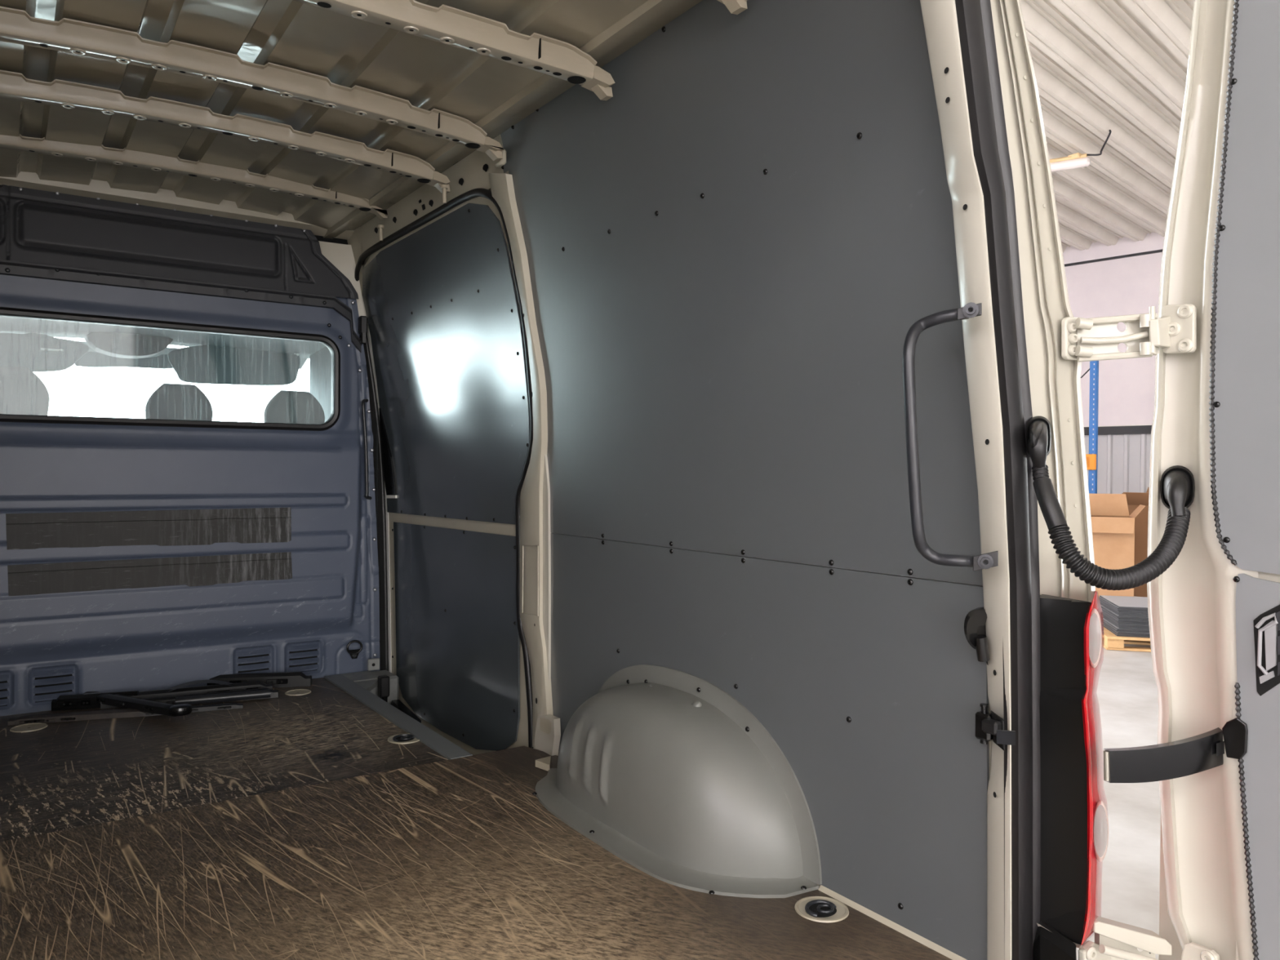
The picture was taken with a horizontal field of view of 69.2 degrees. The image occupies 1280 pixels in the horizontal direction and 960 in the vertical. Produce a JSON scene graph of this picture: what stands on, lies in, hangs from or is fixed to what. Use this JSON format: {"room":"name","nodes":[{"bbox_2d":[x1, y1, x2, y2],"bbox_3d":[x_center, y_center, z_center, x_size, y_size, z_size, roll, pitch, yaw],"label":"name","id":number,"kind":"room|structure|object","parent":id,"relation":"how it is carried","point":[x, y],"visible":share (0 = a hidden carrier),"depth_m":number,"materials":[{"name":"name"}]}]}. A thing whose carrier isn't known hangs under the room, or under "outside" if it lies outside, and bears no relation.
{"room":"cargo space","nodes":[
{"label":"cargo space","id":0,"kind":"room"},
{"bbox_2d":[0,315,377,435],"bbox_3d":[-2.438,-0.109,4.433,1.740,1.220,2.130,0,1,-35],"label":"cab","id":1,"kind":"object","parent":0,"point":[319,355],"visible":0.25,"depth_m":4.51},
{"bbox_2d":[0,366,49,415],"bbox_3d":[-2.486,-0.038,3.654,0.459,0.815,0.120,0,1,-35],"label":"seat","id":2,"kind":"object","parent":1,"relation":"on","point":[22,392],"visible":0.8,"depth_m":3.64,"materials":[{"name":"grey fabric"}]},
{"bbox_2d":[0,332,88,372],"bbox_3d":[-2.783,-0.576,4.206,0.491,0.196,0.040,0,1,-35],"label":"sun visor","id":3,"kind":"object","parent":1,"relation":"attached to","point":[36,352],"visible":0.94,"depth_m":4.23,"materials":[{"name":"plastic"}]},
{"bbox_2d":[75,351,173,368],"bbox_3d":[-2.528,-0.589,4.570,0.447,0.088,0.010,0,1,-35],"label":"band","id":4,"kind":"object","parent":1,"relation":"attached to","point":[91,359],"visible":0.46,"depth_m":4.55,"materials":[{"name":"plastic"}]},
{"bbox_2d":[84,332,173,358],"bbox_3d":[-2.431,-0.638,4.411,0.360,0.106,0.140,0,1,-35],"label":"console","id":5,"kind":"object","parent":1,"relation":"attached to","point":[122,345],"visible":1,"depth_m":4.35},
{"bbox_2d":[145,383,213,421],"bbox_3d":[-1.987,-0.022,3.999,0.450,0.782,0.120,0,1,-35],"label":"seat","id":6,"kind":"object","parent":1,"relation":"in","point":[168,401],"visible":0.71,"depth_m":3.95,"materials":[{"name":"grey fabric"}]},
{"bbox_2d":[167,345,300,385],"bbox_3d":[-2.050,-0.586,4.711,0.628,0.209,0.041,0,1,-35],"label":"sun visor","id":7,"kind":"object","parent":1,"relation":"attached to","point":[199,364],"visible":0.86,"depth_m":4.70,"materials":[{"name":"plastic"}]},
{"bbox_2d":[263,390,324,424],"bbox_3d":[-1.592,-0.020,4.272,0.459,0.778,0.120,0,1,-35],"label":"seat","id":8,"kind":"object","parent":1,"relation":"in","point":[287,406],"visible":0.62,"depth_m":4.22,"materials":[{"name":"grey fabric"}]},
{"bbox_2d":[0,184,380,715],"bbox_3d":[-1.812,-0.100,3.526,1.684,1.871,0.112,0,1,-35],"label":"bulkhead","id":9,"kind":"object","parent":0,"point":[64,257],"visible":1,"depth_m":3.54,"materials":[{"name":"blue paint"}]},
{"bbox_2d":[0,674,8,706],"bbox_3d":[-2.267,0.741,3.221,0.123,0.115,0.027,0,1,-35],"label":"vent","id":10,"kind":"object","parent":9,"relation":"attached to","point":[4,678],"depth_m":3.25,"materials":[{"name":"blue paint"}]},
{"bbox_2d":[33,667,74,702],"bbox_3d":[-2.107,0.741,3.332,0.124,0.115,0.027,0,1,-35],"label":"vent","id":11,"kind":"object","parent":9,"relation":"attached to","point":[49,683],"depth_m":3.33,"materials":[{"name":"blue paint"}]},
{"bbox_2d":[5,507,291,549],"bbox_3d":[-1.803,0.181,3.480,0.953,0.140,0.006,0,1,-35],"label":"tape strip","id":12,"kind":"object","parent":9,"relation":"attached to","point":[261,525],"visible":1,"depth_m":3.46,"materials":[{"name":"plastic"}]},
{"bbox_2d":[7,551,292,595],"bbox_3d":[-1.801,0.349,3.484,0.953,0.115,0.006,0,1,-35],"label":"tape strip","id":13,"kind":"object","parent":9,"relation":"attached to","point":[200,571],"visible":1,"depth_m":3.46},
{"bbox_2d":[236,648,271,673],"bbox_3d":[-1.547,0.740,3.718,0.127,0.115,0.027,0,1,-35],"label":"vent","id":14,"kind":"object","parent":9,"relation":"attached to","point":[249,660],"depth_m":3.72,"materials":[{"name":"blue paint"}]},
{"bbox_2d":[288,644,319,672],"bbox_3d":[-1.388,0.740,3.828,0.123,0.115,0.027,0,1,-35],"label":"vent","id":15,"kind":"object","parent":9,"relation":"attached to","point":[304,658],"depth_m":3.82,"materials":[{"name":"blue paint"}]},
{"bbox_2d":[358,315,367,344],"bbox_3d":[-1.171,-0.633,3.919,0.030,0.118,0.036,0,1,-35],"label":"door stop","id":16,"kind":"object","parent":9,"relation":"attached to","point":[362,320],"visible":1,"depth_m":3.90,"materials":[{"name":"black plastic"}]},
{"bbox_2d":[367,657,379,671],"bbox_3d":[-1.135,0.786,3.950,0.050,0.050,0.013,0,1,-35],"label":"bracket","id":17,"kind":"object","parent":9,"relation":"attached to","point":[372,664],"visible":1,"depth_m":3.94,"materials":[{"name":"metal"}]},
{"bbox_2d":[0,0,702,238],"bbox_3d":[-1.248,-1.046,2.706,1.600,0.088,4.900,0,1,-35],"label":"ceiling","id":18,"kind":"structure","parent":0,"point":[494,95],"depth_m":2.42,"materials":[{"name":"paint"}]},
{"bbox_2d":[0,133,387,219],"bbox_3d":[-1.509,-1.021,3.090,1.358,0.087,0.088,0,1,-35],"label":"roof beam","id":19,"kind":"structure","parent":18,"relation":"attached to","point":[124,157],"depth_m":3.06,"materials":[{"name":"metal"}]},
{"bbox_2d":[377,224,383,240],"bbox_3d":[-0.965,-0.919,3.450,0.024,0.056,0.024,0,1,-35],"label":"pin","id":20,"kind":"object","parent":19,"relation":"hanging from","point":[380,227],"visible":1,"depth_m":3.45,"materials":[{"name":"paint"}]},
{"bbox_2d":[0,70,450,193],"bbox_3d":[-1.180,-0.977,2.613,1.364,0.097,0.088,0,1,-35],"label":"roof beam","id":21,"kind":"structure","parent":18,"relation":"attached to","point":[14,86],"depth_m":2.57,"materials":[{"name":"metal"}]},
{"bbox_2d":[101,109,115,115],"bbox_3d":[-1.409,-0.975,2.456,0.033,0.005,0.032,0,1,-35],"label":"washer","id":22,"kind":"object","parent":21,"relation":"in","point":[110,112],"depth_m":2.45,"materials":[{"name":"beige paint"}]},
{"bbox_2d":[440,184,448,203],"bbox_3d":[-0.625,-0.911,2.956,0.024,0.056,0.024,0,1,-35],"label":"pin","id":23,"kind":"object","parent":21,"relation":"hanging from","point":[444,187],"visible":1,"depth_m":2.95,"materials":[{"name":"paint"}]},
{"bbox_2d":[0,6,503,161],"bbox_3d":[-0.970,-0.981,2.308,1.374,0.103,0.088,0,1,-35],"label":"roof beam","id":24,"kind":"structure","parent":18,"relation":"attached to","point":[17,26],"depth_m":2.26,"materials":[{"name":"metal"}]},
{"bbox_2d":[70,48,86,55],"bbox_3d":[-1.274,-0.971,2.100,0.033,0.005,0.032,0,1,-35],"label":"washer","id":25,"kind":"object","parent":24,"relation":"in","point":[82,51],"depth_m":2.10,"materials":[{"name":"beige paint"}]},
{"bbox_2d":[115,57,130,63],"bbox_3d":[-1.199,-0.975,2.151,0.033,0.005,0.032,0,1,-35],"label":"washer","id":26,"kind":"object","parent":24,"relation":"in","point":[122,60],"depth_m":2.15,"materials":[{"name":"beige paint"}]},
{"bbox_2d":[151,64,166,70],"bbox_3d":[-1.138,-0.977,2.194,0.033,0.005,0.032,0,1,-35],"label":"washer","id":27,"kind":"object","parent":24,"relation":"in","point":[159,67],"depth_m":2.19,"materials":[{"name":"beige paint"}]},
{"bbox_2d":[202,75,217,80],"bbox_3d":[-1.047,-0.979,2.256,0.033,0.005,0.032,0,1,-35],"label":"washer","id":28,"kind":"object","parent":24,"relation":"in","point":[211,77],"depth_m":2.26,"materials":[{"name":"beige paint"}]},
{"bbox_2d":[280,92,293,97],"bbox_3d":[-0.899,-0.979,2.358,0.033,0.005,0.032,0,1,-35],"label":"washer","id":29,"kind":"object","parent":24,"relation":"in","point":[286,95],"depth_m":2.36,"materials":[{"name":"beige paint"}]},
{"bbox_2d":[324,102,336,108],"bbox_3d":[-0.808,-0.977,2.421,0.033,0.005,0.032,0,1,-35],"label":"washer","id":30,"kind":"object","parent":24,"relation":"in","point":[331,105],"depth_m":2.42,"materials":[{"name":"beige paint"}]},
{"bbox_2d":[354,111,367,116],"bbox_3d":[-0.743,-0.975,2.466,0.033,0.005,0.032,0,1,-35],"label":"washer","id":31,"kind":"object","parent":24,"relation":"in","point":[363,113],"depth_m":2.46,"materials":[{"name":"beige paint"}]},
{"bbox_2d":[293,0,615,100],"bbox_3d":[-0.641,-0.953,1.831,1.384,0.080,0.088,0,1,-35],"label":"roof beam","id":32,"kind":"structure","parent":18,"relation":"attached to","point":[444,24],"depth_m":2.01,"materials":[{"name":"metal"}]},
{"bbox_2d":[351,10,367,19],"bbox_3d":[-0.570,-0.944,1.881,0.033,0.005,0.032,0,1,-35],"label":"washer","id":33,"kind":"object","parent":32,"relation":"in","point":[361,15],"depth_m":1.88,"materials":[{"name":"beige paint"}]},
{"bbox_2d":[403,26,419,34],"bbox_3d":[-0.479,-0.944,1.944,0.033,0.005,0.032,0,1,-35],"label":"washer","id":34,"kind":"object","parent":32,"relation":"in","point":[409,29],"depth_m":1.94,"materials":[{"name":"beige paint"}]},
{"bbox_2d":[440,36,454,44],"bbox_3d":[-0.413,-0.943,1.989,0.033,0.005,0.032,0,1,-35],"label":"washer","id":35,"kind":"object","parent":32,"relation":"in","point":[445,40],"depth_m":1.99,"materials":[{"name":"beige paint"}]},
{"bbox_2d":[476,48,490,55],"bbox_3d":[-0.344,-0.942,2.038,0.033,0.005,0.032,0,1,-35],"label":"washer","id":36,"kind":"object","parent":32,"relation":"in","point":[484,51],"depth_m":2.04,"materials":[{"name":"beige paint"}]},
{"bbox_2d":[717,0,747,14],"bbox_3d":[-0.362,-0.964,1.428,1.374,0.094,0.088,0,1,-35],"label":"roof beam","id":37,"kind":"structure","parent":18,"relation":"attached to","point":[735,6],"depth_m":1.81,"materials":[{"name":"metal"}]},
{"bbox_2d":[0,677,951,959],"bbox_3d":[-0.893,0.847,2.199,1.775,0.018,3.210,0,1,-35],"label":"floor","id":38,"kind":"structure","parent":0,"point":[455,859],"depth_m":2.04,"materials":[{"name":"brown wood"}]},
{"bbox_2d":[9,722,47,732],"bbox_3d":[-2.035,0.824,3.087,0.106,0.004,0.106,0,1,-35],"label":"cap","id":39,"kind":"object","parent":38,"relation":"on","point":[37,726],"visible":1,"depth_m":3.09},
{"bbox_2d":[8,708,150,725],"bbox_3d":[-1.928,0.814,3.205,0.430,0.022,0.072,0,1,-20],"label":"trim","id":40,"kind":"structure","parent":38,"relation":"on","point":[119,713],"depth_m":3.19,"materials":[{"name":"black plastic"}]},
{"bbox_2d":[83,691,191,716],"bbox_3d":[-1.818,0.790,3.296,0.582,0.034,0.068,1,1,24],"label":"trim","id":41,"kind":"structure","parent":40,"relation":"on","point":[180,709],"depth_m":3.24,"materials":[{"name":"black plastic"}]},
{"bbox_2d":[51,690,138,711],"bbox_3d":[-1.963,0.798,3.366,0.294,0.050,0.054,0,1,-18],"label":"trim","id":42,"kind":"structure","parent":38,"relation":"on","point":[75,701],"depth_m":3.33,"materials":[{"name":"black plastic"}]},
{"bbox_2d":[100,680,272,709],"bbox_3d":[-1.692,0.793,3.483,0.576,0.062,0.064,0,1,-26],"label":"trim","id":43,"kind":"structure","parent":38,"relation":"on","point":[224,686],"depth_m":3.48,"materials":[{"name":"black plastic"}]},
{"bbox_2d":[143,702,243,716],"bbox_3d":[-1.590,0.817,3.310,0.318,0.018,0.042,0,1,-21],"label":"trim","id":44,"kind":"structure","parent":38,"relation":"on","point":[229,705],"depth_m":3.33,"materials":[{"name":"black plastic"}]},
{"bbox_2d":[141,688,278,705],"bbox_3d":[-1.602,0.807,3.423,0.495,0.036,0.067,0,1,-25],"label":"trim","id":45,"kind":"structure","parent":38,"relation":"on","point":[260,693],"depth_m":3.42,"materials":[{"name":"black plastic"}]},
{"bbox_2d":[207,671,311,687],"bbox_3d":[-1.572,0.795,3.672,0.514,0.055,0.058,0,1,-10],"label":"trim","id":46,"kind":"structure","parent":38,"relation":"on","point":[291,679],"depth_m":3.67,"materials":[{"name":"black plastic"}]},
{"bbox_2d":[284,688,311,695],"bbox_3d":[-1.326,0.823,3.595,0.095,0.004,0.095,0,1,-35],"label":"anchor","id":47,"kind":"object","parent":38,"relation":"on","point":[301,691],"visible":1,"depth_m":3.59,"materials":[{"name":"metal"}]},
{"bbox_2d":[324,674,472,759],"bbox_3d":[-0.908,0.839,3.328,0.073,0.032,1.313,0,1,-35],"label":"strip","id":48,"kind":"object","parent":38,"relation":"attached to","point":[442,745],"visible":0.94,"depth_m":3.19,"materials":[{"name":"grey metal"}]},
{"bbox_2d":[387,733,419,743],"bbox_3d":[-0.758,0.830,2.992,0.110,0.011,0.110,0,1,-35],"label":"tie-down ring","id":49,"kind":"object","parent":38,"relation":"on","point":[406,738],"visible":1,"depth_m":2.97,"materials":[{"name":"beige paint"}]},
{"bbox_2d":[535,755,551,771],"bbox_3d":[-0.282,0.825,2.693,0.044,0.020,0.084,0,1,-3],"label":"bracket","id":50,"kind":"object","parent":38,"relation":"on","point":[544,763],"visible":1,"depth_m":2.68,"materials":[{"name":"metal"}]},
{"bbox_2d":[532,664,822,897],"bbox_3d":[-0.007,0.660,2.251,0.267,0.367,0.975,0,1,-35],"label":"wheel arch cover","id":51,"kind":"object","parent":38,"relation":"on","point":[663,769],"visible":1,"depth_m":2.06,"materials":[{"name":"grey plastic"}]},
{"bbox_2d":[794,896,848,922],"bbox_3d":[0.360,0.845,1.834,0.106,0.011,0.106,0,1,-35],"label":"ring","id":52,"kind":"object","parent":38,"relation":"on","point":[816,908],"visible":1,"depth_m":1.83,"materials":[{"name":"beige paint"}]},
{"bbox_2d":[346,134,991,886],"bbox_3d":[-0.390,0.007,2.969,0.330,2.250,3.470,0,1,-35],"label":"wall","id":53,"kind":"structure","parent":0,"point":[469,168],"depth_m":3.33,"materials":[{"name":"metal"}]},
{"bbox_2d":[0,171,386,670],"bbox_3d":[-1.817,-0.009,3.533,2.080,2.250,0.160,0,1,-35],"label":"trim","id":54,"kind":"structure","parent":53,"relation":"attached to","point":[337,251],"depth_m":3.69,"materials":[{"name":"beige paint"}]},
{"bbox_2d":[342,670,398,703],"bbox_3d":[-1.106,0.905,3.833,0.230,0.175,0.300,0,1,-35],"label":"plate","id":55,"kind":"object","parent":53,"relation":"attached to","point":[368,680],"visible":0.38,"depth_m":3.88,"materials":[{"name":"metal"}]},
{"bbox_2d":[377,675,389,702],"bbox_3d":[-1.053,0.866,3.808,0.040,0.122,0.040,0,1,-35],"label":"door stop","id":56,"kind":"object","parent":55,"relation":"attached to","point":[383,680],"visible":0.76,"depth_m":3.79,"materials":[{"name":"black plastic"}]},
{"bbox_2d":[374,161,488,233],"bbox_3d":[-0.929,-1.012,3.490,0.028,0.117,1.605,0,1,-35],"label":"holes","id":57,"kind":"object","parent":53,"relation":"attached to","point":[485,167],"visible":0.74,"depth_m":3.22,"materials":[{"name":"black"}]},
{"bbox_2d":[354,187,533,748],"bbox_3d":[-0.765,0.018,3.433,0.190,1.913,1.480,0,1,-35],"label":"seal","id":58,"kind":"object","parent":53,"relation":"attached to","point":[474,193],"visible":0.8,"depth_m":3.00,"materials":[{"name":"black rubber"}]},
{"bbox_2d":[362,196,530,755],"bbox_3d":[-0.753,0.044,3.452,0.201,1.941,1.463,0,1,-35],"label":"sliding door","id":59,"kind":"structure","parent":53,"relation":"in","point":[441,300],"depth_m":3.35,"materials":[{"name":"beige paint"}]},
{"bbox_2d":[390,699,421,723],"bbox_3d":[-0.941,0.965,3.710,0.078,0.090,0.350,0,1,-35],"label":"bracket","id":60,"kind":"object","parent":59,"relation":"attached to","point":[397,704],"visible":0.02,"depth_m":3.78,"materials":[{"name":"black plastic"}]},
{"bbox_2d":[488,148,560,755],"bbox_3d":[-0.374,-0.060,2.862,0.225,1.825,0.272,0,1,-35],"label":"pillar","id":61,"kind":"structure","parent":53,"relation":"attached to","point":[535,496],"depth_m":2.86,"materials":[{"name":"metal"}]},
{"bbox_2d":[496,0,982,586],"bbox_3d":[0.081,-0.425,2.176,0.184,1.194,1.566,0,1,-35],"label":"panel","id":62,"kind":"object","parent":53,"relation":"attached to","point":[734,252],"visible":0.8,"depth_m":1.97,"materials":[{"name":"plastic"}]},
{"bbox_2d":[550,533,989,959],"bbox_3d":[0.154,0.506,2.240,0.025,0.666,1.562,0,1,-35],"label":"panel","id":63,"kind":"object","parent":53,"relation":"attached to","point":[871,686],"visible":0.85,"depth_m":1.87,"materials":[{"name":"plastic"}]},
{"bbox_2d":[817,884,966,959],"bbox_3d":[0.493,0.849,1.752,0.010,0.008,0.424,0,1,-35],"label":"trim","id":64,"kind":"structure","parent":53,"relation":"attached to","point":[929,944],"depth_m":1.77,"materials":[{"name":"beige paint"}]},
{"bbox_2d":[920,0,1011,959],"bbox_3d":[0.523,-0.006,1.490,0.288,1.908,0.066,0,1,-35],"label":"pillar","id":65,"kind":"structure","parent":53,"relation":"attached to","point":[940,16],"depth_m":1.51,"materials":[{"name":"metal"}]},
{"bbox_2d":[902,302,998,570],"bbox_3d":[0.500,-0.065,1.490,0.138,0.422,0.088,1,1,32],"label":"handle","id":66,"kind":"object","parent":65,"relation":"attached to","point":[985,561],"visible":1,"depth_m":1.49,"materials":[{"name":"black"}]},
{"bbox_2d":[964,607,990,665],"bbox_3d":[0.583,0.272,1.564,0.106,0.109,0.035,0,1,-35],"label":"door latch","id":67,"kind":"object","parent":65,"relation":"attached to","point":[975,629],"visible":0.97,"depth_m":1.54,"materials":[{"name":"black plastic"}]},
{"bbox_2d":[974,702,1015,751],"bbox_3d":[0.590,0.413,1.523,0.037,0.066,0.111,0,1,-7],"label":"hinge","id":68,"kind":"object","parent":65,"relation":"attached to","point":[988,726],"depth_m":1.54,"materials":[{"name":"black metal"}]},
{"bbox_2d":[955,0,1040,959],"bbox_3d":[0.559,-0.014,1.479,0.299,1.899,0.040,0,1,-35],"label":"seal","id":69,"kind":"object","parent":65,"relation":"attached to","point":[975,18],"visible":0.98,"depth_m":1.50,"materials":[{"name":"black rubber"}]},
{"bbox_2d":[990,0,1095,601],"bbox_3d":[0.571,-0.378,1.667,0.400,1.193,0.363,0,1,-35],"label":"door frame","id":70,"kind":"structure","parent":53,"relation":"attached to","point":[1055,381],"depth_m":1.54,"materials":[{"name":"beige paint"}]},
{"bbox_2d":[1032,920,1076,959],"bbox_3d":[0.671,0.815,1.531,0.044,0.167,0.205,0,1,-7],"label":"bumper cover","id":71,"kind":"object","parent":53,"relation":"attached to","point":[1047,945],"visible":0.51,"depth_m":1.50,"materials":[{"name":"black plastic"}]},
{"bbox_2d":[1039,591,1108,945],"bbox_3d":[0.735,0.487,1.586,0.210,0.626,0.227,0,1,-28],"label":"tail lamp","id":72,"kind":"object","parent":53,"relation":"attached to","point":[1074,820],"visible":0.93,"depth_m":1.49,"materials":[{"name":"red plastic"}]},
{"bbox_2d":[1026,416,1195,590],"bbox_3d":[0.757,0.032,1.496,0.278,0.273,0.169,0,1,-35],"label":"cable conduit","id":73,"kind":"object","parent":53,"relation":"attached to","point":[1177,486],"visible":1,"depth_m":1.46,"materials":[{"name":"black plastic"}]},
{"bbox_2d":[1061,0,1279,959],"bbox_3d":[1.052,-0.036,1.185,0.253,2.100,0.998,0,1,-35],"label":"hinged door","id":74,"kind":"structure","parent":53,"relation":"in","point":[1213,336],"depth_m":1.47,"materials":[{"name":"beige paint"}]},
{"bbox_2d":[1102,717,1248,782],"bbox_3d":[0.838,0.417,1.427,0.266,0.096,0.058,0,1,-18],"label":"strap","id":75,"kind":"object","parent":74,"relation":"attached to","point":[1205,751],"visible":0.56,"depth_m":1.44,"materials":[{"name":"black plastic"}]},
{"bbox_2d":[1019,0,1194,253],"bbox_3d":[4.978,-3.302,-0.325,20.400,0.597,21.340,0,1,-43],"label":"ceiling","id":76,"kind":"structure","parent":0,"point":[1120,67],"depth_m":8.04,"materials":[{"name":"metal"}]},
{"bbox_2d":[1049,129,1111,172],"bbox_3d":[3.920,-3.155,9.232,1.541,0.208,0.346,1,1,44],"label":"lamp","id":77,"kind":"object","parent":76,"relation":"attached to","point":[1077,160],"visible":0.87,"depth_m":9.02,"materials":[{"name":"white"}]},
{"bbox_2d":[1049,156,1090,172],"bbox_3d":[3.834,-3.096,9.317,1.250,0.088,0.110,1,1,32],"label":"diffuser","id":78,"kind":"object","parent":77,"relation":"attached to","point":[1064,162],"depth_m":9.05,"materials":[{"name":"white"}]},
{"bbox_2d":[1062,232,1164,426],"bbox_3d":[12.367,-1.996,6.108,0.030,2.786,22.499,0,1,-43],"label":"wall","id":79,"kind":"structure","parent":0,"point":[1123,277],"depth_m":12.42,"materials":[{"name":"paint"}]},
{"bbox_2d":[1084,424,1151,435],"bbox_3d":[8.220,-0.634,10.470,0.070,0.122,10.500,0,1,-43],"label":"trim","id":80,"kind":"structure","parent":79,"relation":"attached to","point":[1136,428],"depth_m":12.32,"materials":[{"name":"grey paint"}]},
{"label":"outside","id":81,"kind":"structure","parent":0,"visible":0},
{"bbox_2d":[1075,595,1160,959],"bbox_3d":[-8.059,1.275,16.102,49.473,0.001,70.353,0,1,-35],"label":"floor","id":82,"kind":"structure","parent":81,"point":[1126,691],"depth_m":4.24,"materials":[{"name":"concrete"}]},
{"bbox_2d":[1080,360,1098,493],"bbox_3d":[5.215,-0.134,11.918,0.120,3.102,1.260,0,1,-43],"label":"upright","id":83,"kind":"object","parent":82,"relation":"on","point":[1092,457],"visible":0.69,"depth_m":11.48,"materials":[{"name":"blue paint"}]},
{"bbox_2d":[1088,493,1145,596],"bbox_3d":[5.460,0.800,10.884,0.777,1.262,0.748,1,1,22],"label":"cardboard box","id":84,"kind":"object","parent":82,"relation":"on","point":[1113,526],"visible":0.51,"depth_m":10.67,"materials":[{"name":"cardboard"}]},
{"bbox_2d":[1103,626,1151,652],"bbox_3d":[4.671,1.397,8.159,1.200,0.116,0.840,1,1,15],"label":"pallet","id":85,"kind":"object","parent":82,"relation":"on","point":[1112,642],"visible":0.22,"depth_m":7.91,"materials":[{"name":"brown wood"}]},
{"bbox_2d":[1103,625,1150,637],"bbox_3d":[4.717,1.331,8.147,1.120,0.012,0.740,1,1,15],"label":"board","id":86,"kind":"object","parent":85,"relation":"on","point":[1108,628],"visible":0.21,"depth_m":7.91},
{"bbox_2d":[1103,623,1150,635],"bbox_3d":[4.720,1.318,8.147,1.120,0.012,0.740,1,1,15],"label":"board","id":87,"kind":"object","parent":86,"relation":"on","point":[1104,624],"visible":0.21,"depth_m":7.92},
{"bbox_2d":[1103,622,1149,634],"bbox_3d":[4.722,1.305,8.137,1.120,0.012,0.740,1,1,15],"label":"board","id":88,"kind":"object","parent":87,"relation":"on","point":[1118,632],"visible":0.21,"depth_m":7.90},
{"bbox_2d":[1103,621,1149,632],"bbox_3d":[4.714,1.291,8.152,1.120,0.012,0.740,1,1,15],"label":"board","id":89,"kind":"object","parent":88,"relation":"on","point":[1104,622],"visible":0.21,"depth_m":7.92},
{"bbox_2d":[1102,617,1149,631],"bbox_3d":[4.716,1.278,8.142,1.120,0.012,0.740,1,1,15],"label":"board","id":90,"kind":"object","parent":89,"relation":"on","point":[1104,619],"visible":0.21,"depth_m":7.92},
{"bbox_2d":[1102,616,1149,629],"bbox_3d":[4.731,1.264,8.141,1.120,0.012,0.740,1,1,15],"label":"board","id":91,"kind":"object","parent":90,"relation":"on","point":[1103,616],"visible":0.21,"depth_m":7.91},
{"bbox_2d":[1102,615,1149,627],"bbox_3d":[4.728,1.251,8.142,1.120,0.012,0.740,1,1,15],"label":"board","id":92,"kind":"object","parent":91,"relation":"on","point":[1103,615],"visible":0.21,"depth_m":7.91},
{"bbox_2d":[1102,613,1149,626],"bbox_3d":[4.723,1.237,8.138,1.120,0.012,0.740,1,1,15],"label":"board","id":93,"kind":"object","parent":92,"relation":"on","point":[1129,624],"visible":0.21,"depth_m":7.91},
{"bbox_2d":[1102,612,1148,624],"bbox_3d":[4.726,1.224,8.149,1.120,0.012,0.740,1,1,15],"label":"board","id":94,"kind":"object","parent":93,"relation":"on","point":[1103,612],"visible":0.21,"depth_m":7.92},
{"bbox_2d":[1102,610,1148,622],"bbox_3d":[4.724,1.210,8.147,1.120,0.012,0.740,1,1,15],"label":"board","id":95,"kind":"object","parent":94,"relation":"on","point":[1107,614],"visible":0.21,"depth_m":7.92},
{"bbox_2d":[1102,608,1148,622],"bbox_3d":[4.724,1.197,8.136,1.120,0.012,0.740,1,1,15],"label":"board","id":96,"kind":"object","parent":95,"relation":"on","point":[1113,616],"visible":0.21,"depth_m":7.91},
{"bbox_2d":[1101,607,1148,620],"bbox_3d":[4.728,1.183,8.143,1.120,0.012,0.740,1,1,15],"label":"board","id":97,"kind":"object","parent":96,"relation":"on","point":[1101,607],"visible":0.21,"depth_m":7.91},
{"bbox_2d":[1100,604,1148,618],"bbox_3d":[4.717,1.170,8.137,1.120,0.012,0.740,1,1,15],"label":"board","id":98,"kind":"object","parent":97,"relation":"on","point":[1102,606],"visible":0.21,"depth_m":7.92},
{"bbox_2d":[1100,603,1148,617],"bbox_3d":[4.730,1.156,8.141,1.120,0.012,0.740,1,1,15],"label":"board","id":99,"kind":"object","parent":98,"relation":"on","point":[1123,615],"visible":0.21,"depth_m":7.91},
{"bbox_2d":[1100,601,1148,615],"bbox_3d":[4.729,1.143,8.148,1.120,0.012,0.740,1,1,15],"label":"board","id":100,"kind":"object","parent":99,"relation":"on","point":[1100,602],"visible":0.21,"depth_m":7.92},
{"bbox_2d":[1099,600,1147,613],"bbox_3d":[4.729,1.129,8.148,1.120,0.012,0.740,1,1,15],"label":"board","id":101,"kind":"object","parent":100,"relation":"on","point":[1100,600],"visible":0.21,"depth_m":7.92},
{"bbox_2d":[1099,599,1147,612],"bbox_3d":[4.722,1.115,8.148,1.120,0.012,0.740,1,1,15],"label":"board","id":102,"kind":"object","parent":101,"relation":"on","point":[1100,599],"visible":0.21,"depth_m":7.92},
{"bbox_2d":[1098,596,1147,610],"bbox_3d":[4.724,1.102,8.149,1.120,0.012,0.740,1,1,15],"label":"board","id":103,"kind":"object","parent":102,"relation":"on","point":[1100,597],"visible":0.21,"depth_m":7.94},
{"bbox_2d":[1099,595,1147,608],"bbox_3d":[4.729,1.089,8.134,1.120,0.012,0.740,1,1,15],"label":"board","id":104,"kind":"object","parent":103,"relation":"on","point":[1121,602],"visible":0.36,"depth_m":8.24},
{"bbox_2d":[1121,487,1149,596],"bbox_3d":[6.419,0.763,11.427,0.850,1.336,0.752,0,1,-43],"label":"cardboard box","id":105,"kind":"object","parent":82,"relation":"on","point":[1134,500],"visible":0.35,"depth_m":11.34,"materials":[{"name":"cardboard"}]},
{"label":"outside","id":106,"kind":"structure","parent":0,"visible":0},
{"bbox_2d":[1084,434,1151,493],"bbox_3d":[7.579,0.424,11.164,0.035,2.038,8.360,0,1,-43],"label":"cladding","id":107,"kind":"object","parent":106,"point":[1123,465],"visible":0.05,"depth_m":12.37,"materials":[{"name":"silver metal"}]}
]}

